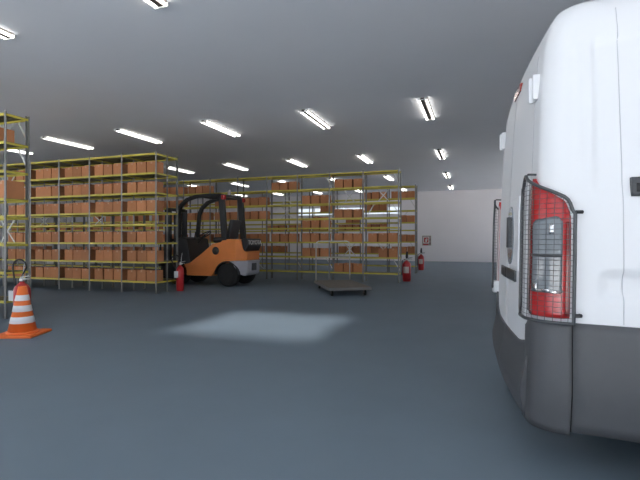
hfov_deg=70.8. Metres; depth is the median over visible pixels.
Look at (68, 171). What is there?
cardboard box
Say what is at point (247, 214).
cardboard box
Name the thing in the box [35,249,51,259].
cardboard box
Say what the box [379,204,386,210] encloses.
cardboard box
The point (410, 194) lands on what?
cardboard box
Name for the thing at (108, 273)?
cardboard box
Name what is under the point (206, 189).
cardboard box
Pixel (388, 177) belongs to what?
ceiling lamp
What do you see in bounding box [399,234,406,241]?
cardboard box
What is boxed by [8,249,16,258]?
cardboard box
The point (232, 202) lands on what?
cardboard box
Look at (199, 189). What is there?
cardboard box
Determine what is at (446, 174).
ceiling lamp
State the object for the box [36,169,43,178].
cardboard box
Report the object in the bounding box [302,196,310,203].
cardboard box
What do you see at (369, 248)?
cardboard box
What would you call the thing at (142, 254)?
cardboard box
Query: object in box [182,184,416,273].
shelving rack
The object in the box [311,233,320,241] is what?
cardboard box
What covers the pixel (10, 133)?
cardboard box
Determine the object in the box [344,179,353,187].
cardboard box
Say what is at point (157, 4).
ceiling lamp
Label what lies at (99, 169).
cardboard box
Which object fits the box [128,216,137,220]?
cardboard box
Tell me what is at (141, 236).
cardboard box
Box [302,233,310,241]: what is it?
cardboard box
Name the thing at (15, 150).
ceiling lamp
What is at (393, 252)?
cardboard box
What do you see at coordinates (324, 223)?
cardboard box
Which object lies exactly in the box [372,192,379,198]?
cardboard box
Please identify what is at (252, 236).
cardboard box
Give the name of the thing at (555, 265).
tail light
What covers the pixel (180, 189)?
cardboard box
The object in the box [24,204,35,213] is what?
cardboard box
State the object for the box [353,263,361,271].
cardboard box
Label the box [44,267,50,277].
cardboard box
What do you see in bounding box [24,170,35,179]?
cardboard box
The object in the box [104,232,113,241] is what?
cardboard box
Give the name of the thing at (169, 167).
ceiling lamp
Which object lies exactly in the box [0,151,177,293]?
shelving rack
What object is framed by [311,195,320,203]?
cardboard box
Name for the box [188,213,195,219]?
cardboard box
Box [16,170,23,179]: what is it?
cardboard box
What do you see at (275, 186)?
cardboard box
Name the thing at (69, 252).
cardboard box
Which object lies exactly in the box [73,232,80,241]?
cardboard box
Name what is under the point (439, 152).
ceiling lamp
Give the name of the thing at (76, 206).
cardboard box
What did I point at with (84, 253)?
cardboard box
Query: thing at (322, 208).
cardboard box
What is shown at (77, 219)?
wall
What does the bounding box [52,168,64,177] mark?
cardboard box
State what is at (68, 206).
cardboard box
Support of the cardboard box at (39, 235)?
on the shelving rack at (145, 157)
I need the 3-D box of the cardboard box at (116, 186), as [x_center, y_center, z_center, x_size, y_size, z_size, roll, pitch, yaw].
[-4.852,-1.253,11.005,0.262,0.266,0.271,0,0,20]
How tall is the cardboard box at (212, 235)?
0.261 m
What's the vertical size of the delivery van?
2.530 m
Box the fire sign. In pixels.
[421,235,431,245]
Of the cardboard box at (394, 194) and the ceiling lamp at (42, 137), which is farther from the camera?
the cardboard box at (394, 194)
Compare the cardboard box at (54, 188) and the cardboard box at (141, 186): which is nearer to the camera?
the cardboard box at (141, 186)
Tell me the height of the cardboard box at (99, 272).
0.268 m
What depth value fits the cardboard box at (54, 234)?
11.56 m
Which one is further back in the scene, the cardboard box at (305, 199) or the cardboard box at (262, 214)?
the cardboard box at (262, 214)
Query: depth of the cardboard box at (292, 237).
14.18 m
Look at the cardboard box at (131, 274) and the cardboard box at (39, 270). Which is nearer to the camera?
the cardboard box at (131, 274)
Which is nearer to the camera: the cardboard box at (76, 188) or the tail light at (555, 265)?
the tail light at (555, 265)
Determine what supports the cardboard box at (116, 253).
on the shelving rack at (145, 157)
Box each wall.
[0,177,192,268]
[193,189,501,261]
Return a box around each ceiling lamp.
[0,28,15,40]
[8,149,32,154]
[41,136,93,149]
[114,128,161,143]
[144,0,168,9]
[165,166,193,173]
[199,120,240,136]
[222,163,247,170]
[230,182,248,186]
[286,158,306,166]
[299,109,329,128]
[356,154,372,163]
[383,175,393,180]
[417,97,434,120]
[435,149,444,159]
[443,172,449,177]
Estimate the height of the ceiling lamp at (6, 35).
0.058 m
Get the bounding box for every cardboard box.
[0,127,14,142]
[0,180,23,199]
[8,232,15,241]
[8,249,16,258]
[8,266,18,275]
[9,205,16,214]
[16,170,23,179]
[16,233,22,241]
[16,266,29,275]
[17,205,23,214]
[17,249,24,258]
[23,232,35,241]
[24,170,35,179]
[24,188,35,196]
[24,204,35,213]
[24,249,34,258]
[24,266,38,276]
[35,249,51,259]
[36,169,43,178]
[36,187,42,196]
[36,204,43,213]
[36,232,43,241]
[36,267,43,276]
[43,186,51,196]
[44,168,51,178]
[44,204,50,213]
[44,232,51,241]
[44,250,51,259]
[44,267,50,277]
[51,204,64,213]
[51,267,67,277]
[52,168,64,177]
[52,186,63,195]
[52,232,63,241]
[52,249,66,259]
[64,185,72,195]
[64,232,72,241]
[65,167,72,176]
[65,203,72,212]
[65,249,80,259]
[65,267,76,277]
[73,167,81,176]
[73,185,80,194]
[73,202,81,212]
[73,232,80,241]
[73,250,80,259]
[73,268,81,278]
[81,184,94,194]
[81,202,94,212]
[81,231,94,241]
[81,249,97,259]
[82,166,94,175]
[82,268,94,278]
[93,216,103,221]
[95,164,103,175]
[95,184,103,193]
[95,202,103,212]
[95,232,103,241]
[95,268,109,279]
[96,250,103,260]
[104,164,112,174]
[104,183,112,193]
[104,202,112,211]
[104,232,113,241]
[104,250,112,260]
[104,268,120,279]
[106,216,111,221]
[113,163,127,173]
[113,183,126,192]
[113,201,126,211]
[113,250,126,260]
[114,232,126,241]
[114,269,129,279]
[115,216,125,221]
[127,182,136,192]
[127,201,136,211]
[127,232,136,241]
[127,250,137,260]
[127,269,140,280]
[128,162,136,173]
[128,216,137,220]
[137,162,146,172]
[137,181,146,191]
[137,200,146,211]
[137,231,145,241]
[137,269,153,280]
[138,215,148,220]
[138,250,152,261]
[146,231,162,242]
[147,161,162,172]
[147,181,162,192]
[147,200,163,211]
[147,250,163,261]
[147,270,162,280]
[152,215,162,220]
[163,187,169,193]
[170,187,175,193]
[170,200,175,207]
[178,187,187,193]
[188,186,195,193]
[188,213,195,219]
[196,186,202,192]
[203,185,213,192]
[203,212,213,219]
[203,234,213,241]
[215,212,219,219]
[230,200,236,205]
[230,212,238,219]
[244,198,250,205]
[245,212,250,218]
[250,234,258,238]
[251,198,258,204]
[251,211,258,218]
[259,197,269,204]
[259,211,269,218]
[259,234,269,241]
[272,182,279,189]
[272,234,280,241]
[273,246,278,251]
[279,246,287,251]
[280,182,288,189]
[281,234,288,241]
[289,181,299,189]
[289,234,299,241]
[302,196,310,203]
[302,220,310,227]
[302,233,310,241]
[302,248,310,255]
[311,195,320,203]
[311,220,320,227]
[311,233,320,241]
[311,248,319,255]
[320,206,326,211]
[320,233,330,240]
[320,248,330,256]
[321,195,330,202]
[321,220,330,227]
[334,209,343,217]
[334,233,343,240]
[334,263,343,271]
[335,179,343,187]
[339,246,345,252]
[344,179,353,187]
[344,209,353,217]
[344,233,352,241]
[344,263,354,271]
[353,233,361,241]
[353,246,359,252]
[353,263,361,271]
[354,178,361,186]
[354,209,361,217]
[364,192,371,198]
[364,205,371,210]
[364,246,371,252]
[368,233,377,241]
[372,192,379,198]
[372,204,378,210]
[372,224,379,229]
[372,246,379,252]
[378,233,387,241]
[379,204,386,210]
[379,248,388,256]
[388,233,397,241]
[389,248,397,256]
[391,191,397,197]
[399,191,406,197]
[399,215,406,221]
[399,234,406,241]
[399,247,406,253]
[407,191,414,197]
[407,215,414,221]
[407,235,414,241]
[407,246,414,253]
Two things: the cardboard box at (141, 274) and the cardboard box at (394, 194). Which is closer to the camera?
the cardboard box at (141, 274)
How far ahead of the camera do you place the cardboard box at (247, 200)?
14.71 m
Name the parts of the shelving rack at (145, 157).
upright post, shelf, upright post, shelf, shelf, upright post, shelf, shelf, shelf, upright post, shelf, shelf, shelf, shelf, shelf, shelf, upright post, shelf, shelf, upright post, upright post, shelf, shelf, shelf, shelf, shelf, shelf, upright post, shelf, shelf, upright post, upright post, shelf, shelf, shelf, upright post, shelf, shelf, shelf, shelf, shelf, upright post, upright post, upright post, shelf, shelf, shelf, shelf, shelf, shelf, shelf, shelf, upright post, upright post, upright post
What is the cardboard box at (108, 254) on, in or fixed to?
on the shelving rack at (145, 157)
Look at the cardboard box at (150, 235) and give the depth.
10.56 m
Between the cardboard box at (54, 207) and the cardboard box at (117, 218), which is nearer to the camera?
the cardboard box at (54, 207)
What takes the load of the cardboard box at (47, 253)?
on the shelving rack at (145, 157)
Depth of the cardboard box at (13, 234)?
12.06 m
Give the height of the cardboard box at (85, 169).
0.268 m
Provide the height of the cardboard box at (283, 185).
0.258 m
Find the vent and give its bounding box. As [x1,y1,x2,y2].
[212,247,218,254]
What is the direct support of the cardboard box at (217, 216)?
on the shelving rack at (393, 172)
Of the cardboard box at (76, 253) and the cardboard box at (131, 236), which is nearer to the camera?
the cardboard box at (131, 236)
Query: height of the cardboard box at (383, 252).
0.260 m
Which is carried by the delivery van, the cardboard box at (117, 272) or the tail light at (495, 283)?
the tail light at (495, 283)
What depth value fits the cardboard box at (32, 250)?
11.91 m
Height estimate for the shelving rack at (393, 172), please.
3.320 m
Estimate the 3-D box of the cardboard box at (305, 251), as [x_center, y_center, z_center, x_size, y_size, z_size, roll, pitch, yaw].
[-0.384,0.378,14.168,0.262,0.262,0.271,0,0,19]
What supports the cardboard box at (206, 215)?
on the shelving rack at (393, 172)
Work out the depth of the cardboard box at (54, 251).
11.56 m
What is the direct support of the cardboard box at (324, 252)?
on the shelving rack at (393, 172)
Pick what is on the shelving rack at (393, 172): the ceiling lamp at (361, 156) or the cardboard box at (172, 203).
the cardboard box at (172, 203)
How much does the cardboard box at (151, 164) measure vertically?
0.265 m
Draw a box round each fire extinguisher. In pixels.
[8,259,30,304]
[171,255,184,290]
[402,252,412,281]
[417,248,423,269]
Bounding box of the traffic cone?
[0,286,51,338]
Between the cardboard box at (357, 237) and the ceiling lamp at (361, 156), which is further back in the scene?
the ceiling lamp at (361, 156)
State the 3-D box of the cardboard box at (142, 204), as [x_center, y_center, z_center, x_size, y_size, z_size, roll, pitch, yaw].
[-4.181,-0.804,10.767,0.262,0.267,0.271,0,0,19]
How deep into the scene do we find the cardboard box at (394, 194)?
17.06 m
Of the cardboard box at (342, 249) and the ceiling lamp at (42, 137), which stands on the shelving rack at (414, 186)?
the cardboard box at (342, 249)
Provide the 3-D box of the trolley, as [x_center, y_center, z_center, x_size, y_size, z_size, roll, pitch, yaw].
[0.502,0.632,10.878,0.984,1.234,1.884,0,0,-10]
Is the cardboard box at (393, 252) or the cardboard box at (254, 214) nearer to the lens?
the cardboard box at (393, 252)
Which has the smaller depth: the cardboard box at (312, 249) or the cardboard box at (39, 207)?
the cardboard box at (39, 207)
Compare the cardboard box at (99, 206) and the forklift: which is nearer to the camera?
the cardboard box at (99, 206)
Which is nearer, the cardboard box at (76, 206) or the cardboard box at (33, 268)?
the cardboard box at (76, 206)
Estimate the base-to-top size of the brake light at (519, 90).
0.055 m
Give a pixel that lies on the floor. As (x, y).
(279, 377)
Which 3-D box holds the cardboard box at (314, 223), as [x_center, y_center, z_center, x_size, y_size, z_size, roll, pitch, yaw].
[-0.102,-0.495,14.045,0.262,0.230,0.271,0,0,19]
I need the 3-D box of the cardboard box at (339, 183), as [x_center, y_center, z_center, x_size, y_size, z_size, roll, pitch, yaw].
[0.610,-1.714,13.807,0.262,0.267,0.271,0,0,18]
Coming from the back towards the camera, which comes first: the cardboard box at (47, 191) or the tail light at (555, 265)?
the cardboard box at (47, 191)
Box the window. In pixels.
[298,206,402,215]
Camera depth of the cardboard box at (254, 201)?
14.63 m
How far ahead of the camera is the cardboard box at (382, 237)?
13.23 m
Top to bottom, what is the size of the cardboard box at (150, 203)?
0.265 m
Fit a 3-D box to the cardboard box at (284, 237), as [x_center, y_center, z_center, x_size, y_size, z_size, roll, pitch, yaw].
[-1.092,-0.069,14.416,0.262,0.256,0.271,0,0,18]
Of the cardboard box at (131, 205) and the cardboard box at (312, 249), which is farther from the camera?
the cardboard box at (312, 249)
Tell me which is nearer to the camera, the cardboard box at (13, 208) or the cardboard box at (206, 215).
the cardboard box at (13, 208)
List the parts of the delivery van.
door handle, panel, door handle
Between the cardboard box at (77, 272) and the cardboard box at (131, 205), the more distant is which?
the cardboard box at (77, 272)
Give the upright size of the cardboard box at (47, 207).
0.263 m
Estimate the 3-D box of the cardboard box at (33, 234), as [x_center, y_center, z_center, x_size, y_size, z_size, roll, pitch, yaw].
[-7.687,-0.071,12.002,0.262,0.261,0.271,0,0,19]
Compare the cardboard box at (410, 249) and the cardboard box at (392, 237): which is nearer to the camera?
the cardboard box at (392, 237)
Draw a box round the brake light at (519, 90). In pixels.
[514,83,522,101]
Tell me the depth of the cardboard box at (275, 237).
14.38 m
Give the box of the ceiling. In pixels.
[0,0,592,199]
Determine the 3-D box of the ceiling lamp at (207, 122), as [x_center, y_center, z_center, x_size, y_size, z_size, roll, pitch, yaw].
[-2.507,-2.821,11.426,0.210,0.058,1.640,0,0,19]
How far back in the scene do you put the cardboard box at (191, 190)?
15.44 m
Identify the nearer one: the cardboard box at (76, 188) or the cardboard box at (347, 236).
the cardboard box at (76, 188)
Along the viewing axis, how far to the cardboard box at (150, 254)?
10.59 m
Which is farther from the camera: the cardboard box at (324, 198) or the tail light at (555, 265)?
the cardboard box at (324, 198)
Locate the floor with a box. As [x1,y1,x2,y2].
[0,259,639,479]
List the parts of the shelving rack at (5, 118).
upright post, shelf, shelf, shelf, shelf, shelf, shelf, shelf, shelf, upright post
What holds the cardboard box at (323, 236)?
on the shelving rack at (393, 172)
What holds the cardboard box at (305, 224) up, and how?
on the shelving rack at (393, 172)
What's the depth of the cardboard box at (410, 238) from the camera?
16.85 m
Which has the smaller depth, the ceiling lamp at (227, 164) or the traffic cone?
the traffic cone
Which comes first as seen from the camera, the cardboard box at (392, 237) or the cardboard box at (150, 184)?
the cardboard box at (150, 184)
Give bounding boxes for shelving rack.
[0,110,29,318]
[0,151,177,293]
[7,200,95,269]
[88,169,401,282]
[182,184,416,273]
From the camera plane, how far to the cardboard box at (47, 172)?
11.63 m
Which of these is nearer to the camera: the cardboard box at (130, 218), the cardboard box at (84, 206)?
the cardboard box at (84, 206)
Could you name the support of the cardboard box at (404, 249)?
on the shelving rack at (414, 186)
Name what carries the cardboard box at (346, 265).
on the shelving rack at (393, 172)
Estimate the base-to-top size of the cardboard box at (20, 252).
0.271 m
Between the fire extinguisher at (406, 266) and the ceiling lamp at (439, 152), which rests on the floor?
the fire extinguisher at (406, 266)
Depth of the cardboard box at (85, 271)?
11.22 m
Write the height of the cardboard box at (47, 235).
0.270 m
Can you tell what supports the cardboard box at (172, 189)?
on the shelving rack at (393, 172)
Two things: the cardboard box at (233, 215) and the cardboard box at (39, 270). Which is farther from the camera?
the cardboard box at (233, 215)
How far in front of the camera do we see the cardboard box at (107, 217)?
16.64 m
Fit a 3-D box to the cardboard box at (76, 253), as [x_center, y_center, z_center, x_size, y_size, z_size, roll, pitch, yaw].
[-6.057,0.379,11.438,0.262,0.262,0.271,0,0,20]
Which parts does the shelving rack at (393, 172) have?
shelf, shelf, shelf, shelf, shelf, shelf, shelf, upright post, shelf, shelf, shelf, shelf, upright post, upright post, shelf, shelf, shelf, upright post, shelf, shelf, shelf, shelf, shelf, upright post, upright post, shelf, shelf, shelf, shelf, shelf, shelf, shelf, shelf, upright post, upright post, shelf, shelf, shelf, shelf, shelf, shelf, shelf, upright post, upright post, shelf, shelf, shelf, shelf, shelf, shelf, shelf, shelf, upright post, upright post, shelf, shelf, shelf, shelf, shelf, shelf, shelf, shelf, upright post, upright post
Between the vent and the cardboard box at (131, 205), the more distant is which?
the vent
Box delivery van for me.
[491,0,639,442]
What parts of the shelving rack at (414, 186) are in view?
upright post, upright post, upright post, upright post, shelf, shelf, upright post, upright post, shelf, shelf, upright post, upright post, shelf, shelf, upright post, shelf, shelf, shelf, upright post, upright post, shelf, shelf, shelf, shelf, upright post, upright post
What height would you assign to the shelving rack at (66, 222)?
3.320 m
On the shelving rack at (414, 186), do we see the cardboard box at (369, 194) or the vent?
the cardboard box at (369, 194)
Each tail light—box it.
[491,199,500,287]
[518,174,583,325]
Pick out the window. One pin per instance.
(388, 206)
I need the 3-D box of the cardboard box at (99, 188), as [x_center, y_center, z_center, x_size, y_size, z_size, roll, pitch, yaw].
[-5.394,-1.250,11.184,0.262,0.258,0.271,0,0,20]
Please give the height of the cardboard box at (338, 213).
0.269 m
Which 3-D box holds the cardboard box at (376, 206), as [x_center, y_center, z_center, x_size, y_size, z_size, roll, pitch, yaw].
[2.180,-1.255,17.455,0.262,0.268,0.271,0,0,20]
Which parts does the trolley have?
edge frame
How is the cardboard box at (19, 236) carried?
on the shelving rack at (145, 157)
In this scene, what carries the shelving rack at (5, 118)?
on the floor
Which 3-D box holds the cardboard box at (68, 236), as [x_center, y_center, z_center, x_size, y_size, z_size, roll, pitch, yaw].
[-6.336,-0.069,11.530,0.262,0.256,0.271,0,0,20]
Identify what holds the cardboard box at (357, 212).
on the shelving rack at (393, 172)
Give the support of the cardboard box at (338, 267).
on the shelving rack at (393, 172)
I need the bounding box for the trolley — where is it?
[314,241,371,295]
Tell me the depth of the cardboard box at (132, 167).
10.74 m
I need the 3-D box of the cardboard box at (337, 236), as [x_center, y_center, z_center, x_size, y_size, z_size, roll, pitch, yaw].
[0.603,-0.073,13.806,0.262,0.265,0.271,0,0,18]
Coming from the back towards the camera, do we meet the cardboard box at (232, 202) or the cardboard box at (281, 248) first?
the cardboard box at (281, 248)
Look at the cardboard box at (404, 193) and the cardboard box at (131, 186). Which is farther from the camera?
the cardboard box at (404, 193)
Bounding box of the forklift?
[158,190,260,286]
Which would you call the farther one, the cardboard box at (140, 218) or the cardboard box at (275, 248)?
the cardboard box at (275, 248)
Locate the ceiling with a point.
(81, 71)
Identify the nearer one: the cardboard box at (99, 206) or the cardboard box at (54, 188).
the cardboard box at (99, 206)
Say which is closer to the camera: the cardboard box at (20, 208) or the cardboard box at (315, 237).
the cardboard box at (20, 208)
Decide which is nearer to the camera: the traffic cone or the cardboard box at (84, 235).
the traffic cone
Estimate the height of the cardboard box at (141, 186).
0.263 m
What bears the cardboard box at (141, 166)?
on the shelving rack at (145, 157)
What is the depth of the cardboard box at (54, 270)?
11.56 m
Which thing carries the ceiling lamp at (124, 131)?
attached to the ceiling
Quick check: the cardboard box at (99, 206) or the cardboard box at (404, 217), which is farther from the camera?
the cardboard box at (404, 217)
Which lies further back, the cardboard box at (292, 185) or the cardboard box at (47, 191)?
the cardboard box at (292, 185)
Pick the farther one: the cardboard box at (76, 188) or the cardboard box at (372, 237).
the cardboard box at (372, 237)
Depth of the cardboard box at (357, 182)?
13.49 m
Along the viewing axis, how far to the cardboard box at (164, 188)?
15.78 m
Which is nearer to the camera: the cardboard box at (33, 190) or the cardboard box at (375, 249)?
the cardboard box at (33, 190)
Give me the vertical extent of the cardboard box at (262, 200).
0.270 m
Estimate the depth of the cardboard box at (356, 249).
17.57 m
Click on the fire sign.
(426, 240)
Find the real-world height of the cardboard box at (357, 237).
0.258 m
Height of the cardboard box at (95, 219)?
0.256 m
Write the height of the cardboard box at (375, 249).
0.260 m
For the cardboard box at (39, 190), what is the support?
on the shelving rack at (145, 157)
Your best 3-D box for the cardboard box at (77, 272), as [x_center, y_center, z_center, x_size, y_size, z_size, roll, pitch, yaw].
[-6.070,0.840,11.429,0.262,0.258,0.271,0,0,19]
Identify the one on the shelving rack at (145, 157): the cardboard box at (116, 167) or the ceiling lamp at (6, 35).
the cardboard box at (116, 167)
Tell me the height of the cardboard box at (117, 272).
0.260 m
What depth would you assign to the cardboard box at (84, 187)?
11.22 m
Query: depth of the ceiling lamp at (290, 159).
16.46 m
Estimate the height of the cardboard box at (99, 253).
0.262 m
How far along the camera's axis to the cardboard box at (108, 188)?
10.96 m
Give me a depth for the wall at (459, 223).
26.21 m
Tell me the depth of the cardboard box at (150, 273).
10.56 m
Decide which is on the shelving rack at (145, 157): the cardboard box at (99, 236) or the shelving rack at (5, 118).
the cardboard box at (99, 236)
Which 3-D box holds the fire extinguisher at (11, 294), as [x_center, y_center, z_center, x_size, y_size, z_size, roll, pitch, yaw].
[-4.598,0.768,6.913,0.369,0.963,0.229,0,0,19]
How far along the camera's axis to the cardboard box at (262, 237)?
14.53 m
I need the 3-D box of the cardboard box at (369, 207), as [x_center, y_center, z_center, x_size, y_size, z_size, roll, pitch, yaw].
[1.884,-1.251,17.547,0.262,0.261,0.271,0,0,19]
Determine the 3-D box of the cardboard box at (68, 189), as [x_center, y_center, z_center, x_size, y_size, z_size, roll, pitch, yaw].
[-6.339,-1.254,11.536,0.262,0.268,0.271,0,0,18]
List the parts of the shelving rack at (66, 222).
upright post, shelf, shelf, shelf, shelf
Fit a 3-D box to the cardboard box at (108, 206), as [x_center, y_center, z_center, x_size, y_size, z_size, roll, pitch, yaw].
[-5.120,-0.799,11.106,0.262,0.256,0.271,0,0,19]
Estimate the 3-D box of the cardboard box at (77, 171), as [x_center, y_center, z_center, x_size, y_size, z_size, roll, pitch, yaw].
[-6.066,-1.712,11.444,0.262,0.262,0.271,0,0,18]
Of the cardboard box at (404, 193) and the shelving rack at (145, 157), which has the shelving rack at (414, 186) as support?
the cardboard box at (404, 193)
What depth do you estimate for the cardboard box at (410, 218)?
16.88 m
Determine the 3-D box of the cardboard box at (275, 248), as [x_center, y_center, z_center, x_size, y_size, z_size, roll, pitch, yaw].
[-1.816,0.376,18.831,0.262,0.268,0.271,0,0,20]
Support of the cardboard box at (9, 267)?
on the shelving rack at (145, 157)
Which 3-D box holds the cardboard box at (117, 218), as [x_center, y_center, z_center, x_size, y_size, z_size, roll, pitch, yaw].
[-7.363,-0.800,16.601,0.262,0.259,0.271,0,0,19]
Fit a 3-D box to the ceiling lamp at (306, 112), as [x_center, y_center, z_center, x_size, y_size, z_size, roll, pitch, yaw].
[-0.102,-2.821,10.581,0.210,0.058,1.640,0,0,19]
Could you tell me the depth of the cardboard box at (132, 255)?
10.72 m
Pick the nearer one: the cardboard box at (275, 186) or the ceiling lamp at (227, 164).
the cardboard box at (275, 186)
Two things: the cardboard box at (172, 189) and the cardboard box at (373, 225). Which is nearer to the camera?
the cardboard box at (172, 189)
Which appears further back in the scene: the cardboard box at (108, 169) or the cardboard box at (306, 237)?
the cardboard box at (306, 237)
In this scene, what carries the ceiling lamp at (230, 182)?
attached to the ceiling
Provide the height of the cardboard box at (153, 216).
0.263 m
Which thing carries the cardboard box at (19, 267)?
on the shelving rack at (145, 157)
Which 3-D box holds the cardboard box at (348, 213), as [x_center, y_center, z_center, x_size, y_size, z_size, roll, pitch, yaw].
[0.886,-0.801,13.710,0.262,0.260,0.271,0,0,19]
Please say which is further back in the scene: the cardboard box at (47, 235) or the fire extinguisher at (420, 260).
the fire extinguisher at (420, 260)
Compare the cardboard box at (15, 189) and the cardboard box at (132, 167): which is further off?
the cardboard box at (132, 167)
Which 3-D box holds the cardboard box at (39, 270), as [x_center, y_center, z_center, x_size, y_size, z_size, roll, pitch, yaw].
[-7.276,0.842,11.861,0.262,0.256,0.271,0,0,20]
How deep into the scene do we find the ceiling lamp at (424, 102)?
9.60 m
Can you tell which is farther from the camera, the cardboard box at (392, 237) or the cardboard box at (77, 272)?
the cardboard box at (392, 237)
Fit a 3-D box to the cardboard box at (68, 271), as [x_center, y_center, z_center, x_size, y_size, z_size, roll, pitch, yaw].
[-6.335,0.841,11.543,0.262,0.258,0.271,0,0,19]
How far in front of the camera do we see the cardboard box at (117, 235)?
10.90 m
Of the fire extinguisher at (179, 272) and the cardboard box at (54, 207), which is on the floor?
the fire extinguisher at (179, 272)
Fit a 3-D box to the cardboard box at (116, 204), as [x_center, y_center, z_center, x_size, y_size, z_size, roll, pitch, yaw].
[-4.855,-0.804,11.012,0.262,0.267,0.271,0,0,18]

